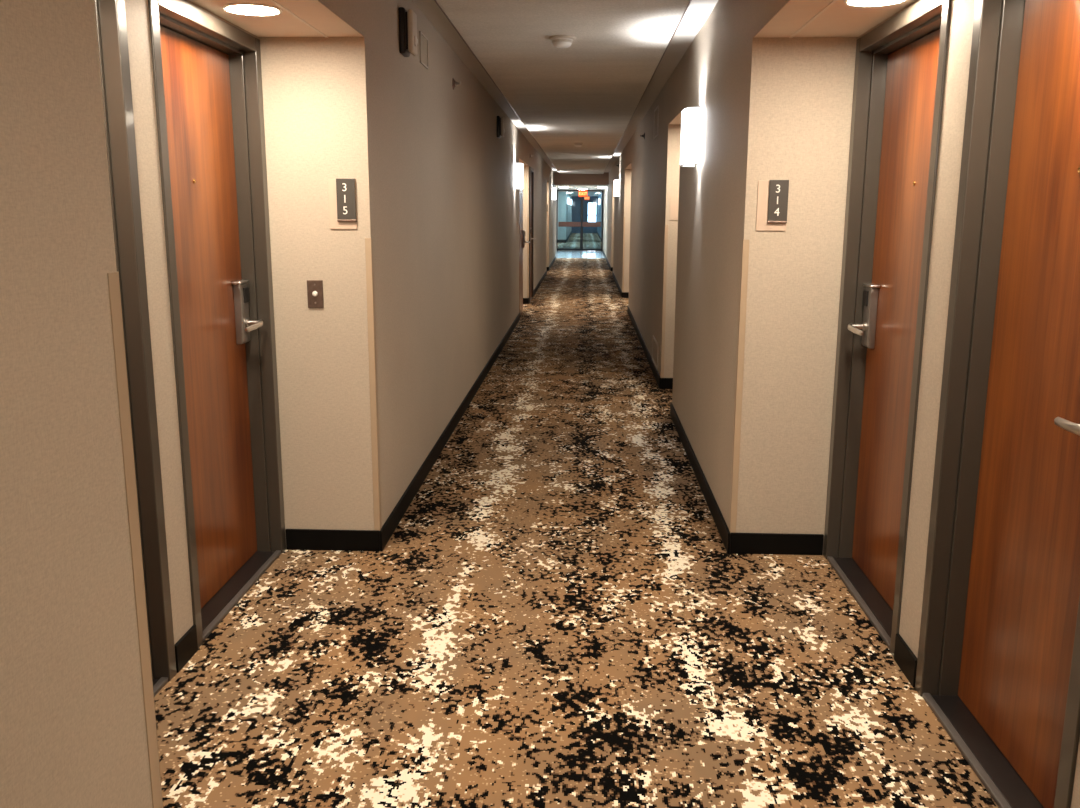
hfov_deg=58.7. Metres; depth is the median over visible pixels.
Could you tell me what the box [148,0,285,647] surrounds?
door
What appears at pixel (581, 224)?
door
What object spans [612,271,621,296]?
baseboard
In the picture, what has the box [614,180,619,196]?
wall sconce
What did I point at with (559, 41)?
smoke detector
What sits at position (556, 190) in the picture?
wall
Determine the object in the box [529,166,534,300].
door
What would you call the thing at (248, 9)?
recessed light
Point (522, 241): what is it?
door
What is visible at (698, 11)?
crown molding
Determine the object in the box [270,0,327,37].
trim
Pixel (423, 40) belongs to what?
access panel
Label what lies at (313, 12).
ceiling
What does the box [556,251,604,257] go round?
floor tile
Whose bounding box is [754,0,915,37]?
ceiling
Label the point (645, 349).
baseboard
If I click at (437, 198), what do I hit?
wall
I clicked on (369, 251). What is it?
guard
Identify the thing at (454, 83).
sprinkler
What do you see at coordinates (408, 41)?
fire alarm
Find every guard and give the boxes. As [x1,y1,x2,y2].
[107,272,162,807]
[365,238,381,529]
[527,217,528,297]
[548,214,548,266]
[622,217,624,291]
[660,225,667,377]
[729,239,749,532]
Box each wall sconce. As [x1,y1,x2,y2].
[514,163,522,188]
[552,188,555,199]
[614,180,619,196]
[680,106,703,166]
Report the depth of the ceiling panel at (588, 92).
6.56 m
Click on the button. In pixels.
(314, 287)
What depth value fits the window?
62.43 m
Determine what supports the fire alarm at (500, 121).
attached to the wall at (437, 198)
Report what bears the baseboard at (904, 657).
attached to the wall at (962, 11)
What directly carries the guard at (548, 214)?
attached to the wall at (437, 198)
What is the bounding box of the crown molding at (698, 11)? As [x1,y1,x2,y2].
[412,0,717,171]
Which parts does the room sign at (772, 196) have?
number panel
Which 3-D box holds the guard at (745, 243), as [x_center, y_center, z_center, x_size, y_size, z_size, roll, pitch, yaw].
[0.861,-0.062,4.163,0.026,1.284,0.041,1,11,3]
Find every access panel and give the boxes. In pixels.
[419,31,428,68]
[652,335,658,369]
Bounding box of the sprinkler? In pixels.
[452,78,460,89]
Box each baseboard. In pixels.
[175,625,197,672]
[285,529,379,550]
[379,313,519,550]
[523,298,528,303]
[533,270,546,296]
[548,256,555,270]
[602,249,610,270]
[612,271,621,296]
[622,292,628,297]
[627,306,660,388]
[661,378,672,388]
[670,403,730,552]
[730,533,823,554]
[894,633,916,687]
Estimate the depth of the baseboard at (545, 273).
19.05 m
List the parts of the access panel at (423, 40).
plate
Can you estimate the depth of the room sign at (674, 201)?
7.91 m
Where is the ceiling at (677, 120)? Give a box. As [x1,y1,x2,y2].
[670,112,680,123]
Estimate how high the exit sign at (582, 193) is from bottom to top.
0.240 m
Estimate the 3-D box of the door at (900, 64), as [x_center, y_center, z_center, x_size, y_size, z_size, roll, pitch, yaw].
[1.326,-0.291,3.555,0.178,2.170,1.010,1,11,3]
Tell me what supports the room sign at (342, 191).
attached to the wall at (437, 198)
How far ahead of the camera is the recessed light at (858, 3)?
3.19 m
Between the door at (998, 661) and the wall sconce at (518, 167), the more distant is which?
the wall sconce at (518, 167)
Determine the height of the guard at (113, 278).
1.284 m
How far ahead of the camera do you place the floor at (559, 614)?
3.33 m
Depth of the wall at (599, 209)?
50.74 m
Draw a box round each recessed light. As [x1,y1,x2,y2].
[222,3,282,15]
[844,0,906,6]
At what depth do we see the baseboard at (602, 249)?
27.68 m
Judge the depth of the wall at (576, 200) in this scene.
62.52 m
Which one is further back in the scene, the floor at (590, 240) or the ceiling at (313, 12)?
the floor at (590, 240)
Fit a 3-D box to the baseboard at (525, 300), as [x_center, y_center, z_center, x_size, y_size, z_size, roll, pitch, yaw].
[-0.398,-1.669,15.557,0.423,0.096,0.012,1,11,3]
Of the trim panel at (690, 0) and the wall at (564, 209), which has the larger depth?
the wall at (564, 209)
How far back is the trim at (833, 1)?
3.46 m
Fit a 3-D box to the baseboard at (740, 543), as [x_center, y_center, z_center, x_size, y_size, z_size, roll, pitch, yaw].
[1.051,0.621,4.268,0.408,0.096,0.012,1,11,3]
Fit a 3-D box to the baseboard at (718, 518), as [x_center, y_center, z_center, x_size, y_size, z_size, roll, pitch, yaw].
[0.908,0.329,5.713,0.012,0.096,2.944,1,11,3]
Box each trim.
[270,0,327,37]
[789,0,837,37]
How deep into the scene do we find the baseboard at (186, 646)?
3.22 m
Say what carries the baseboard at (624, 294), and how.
attached to the wall at (775, 108)
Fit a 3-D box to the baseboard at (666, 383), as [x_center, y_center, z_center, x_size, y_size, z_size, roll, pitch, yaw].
[1.235,-0.173,8.194,0.408,0.096,0.012,1,11,3]
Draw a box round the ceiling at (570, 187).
[555,185,607,189]
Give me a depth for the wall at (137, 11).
3.02 m
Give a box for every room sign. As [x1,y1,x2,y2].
[328,178,356,228]
[670,195,678,219]
[756,180,788,230]
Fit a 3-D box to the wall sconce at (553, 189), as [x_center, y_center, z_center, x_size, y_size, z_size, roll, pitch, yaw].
[0.377,-5.661,25.903,0.112,0.316,0.352,1,11,3]
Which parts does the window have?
pane, pane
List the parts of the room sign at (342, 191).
number panel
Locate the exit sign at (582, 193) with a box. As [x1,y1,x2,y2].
[579,190,586,196]
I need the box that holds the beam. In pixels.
[554,172,608,184]
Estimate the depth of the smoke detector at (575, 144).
14.65 m
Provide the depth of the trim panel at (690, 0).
6.50 m
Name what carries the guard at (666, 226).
attached to the wall at (775, 108)
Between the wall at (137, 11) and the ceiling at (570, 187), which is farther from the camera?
the ceiling at (570, 187)
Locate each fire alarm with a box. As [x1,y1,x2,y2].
[398,7,417,56]
[497,116,504,137]
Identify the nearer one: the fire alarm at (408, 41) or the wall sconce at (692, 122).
the fire alarm at (408, 41)
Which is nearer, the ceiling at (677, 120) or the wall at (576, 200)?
the ceiling at (677, 120)
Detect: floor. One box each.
[154,258,998,807]
[557,233,600,250]
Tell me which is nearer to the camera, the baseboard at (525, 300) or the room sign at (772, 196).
the room sign at (772, 196)
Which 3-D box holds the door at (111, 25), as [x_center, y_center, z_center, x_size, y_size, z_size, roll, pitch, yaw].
[-1.302,-0.078,2.456,0.178,2.170,1.010,1,11,3]
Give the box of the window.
[587,202,596,221]
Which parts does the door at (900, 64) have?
lever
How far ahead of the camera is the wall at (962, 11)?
2.95 m
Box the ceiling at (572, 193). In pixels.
[567,191,601,195]
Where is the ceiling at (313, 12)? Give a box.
[189,0,362,36]
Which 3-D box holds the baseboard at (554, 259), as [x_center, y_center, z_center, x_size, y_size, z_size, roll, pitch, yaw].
[0.351,-3.954,26.862,0.012,0.096,5.824,1,11,3]
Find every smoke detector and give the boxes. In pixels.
[549,35,574,47]
[573,143,582,146]
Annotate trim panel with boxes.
[603,0,691,173]
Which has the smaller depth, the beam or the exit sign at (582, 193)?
the beam
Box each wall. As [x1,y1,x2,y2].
[0,0,555,807]
[125,0,257,644]
[556,190,556,250]
[558,191,571,239]
[572,196,597,232]
[597,192,601,236]
[603,0,857,546]
[858,0,1079,807]
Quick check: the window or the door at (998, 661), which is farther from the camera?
the window
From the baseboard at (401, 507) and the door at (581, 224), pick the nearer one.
the baseboard at (401, 507)
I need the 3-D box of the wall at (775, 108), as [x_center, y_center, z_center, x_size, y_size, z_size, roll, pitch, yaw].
[1.889,-3.462,18.284,0.736,2.545,35.050,1,11,3]
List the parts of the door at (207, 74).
lever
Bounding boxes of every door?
[94,0,176,696]
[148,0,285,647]
[519,189,529,315]
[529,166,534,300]
[557,190,603,250]
[823,0,951,656]
[915,0,1079,807]
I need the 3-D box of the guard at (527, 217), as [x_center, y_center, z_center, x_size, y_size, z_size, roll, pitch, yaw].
[-0.193,-2.347,15.434,0.026,1.284,0.041,1,11,3]
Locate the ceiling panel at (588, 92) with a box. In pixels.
[436,0,689,173]
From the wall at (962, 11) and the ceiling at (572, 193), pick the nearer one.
the wall at (962, 11)
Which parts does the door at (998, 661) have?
lever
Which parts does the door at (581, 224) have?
rail, rail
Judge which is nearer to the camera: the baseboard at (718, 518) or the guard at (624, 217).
the baseboard at (718, 518)
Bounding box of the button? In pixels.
[307,280,323,307]
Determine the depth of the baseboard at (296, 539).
4.29 m

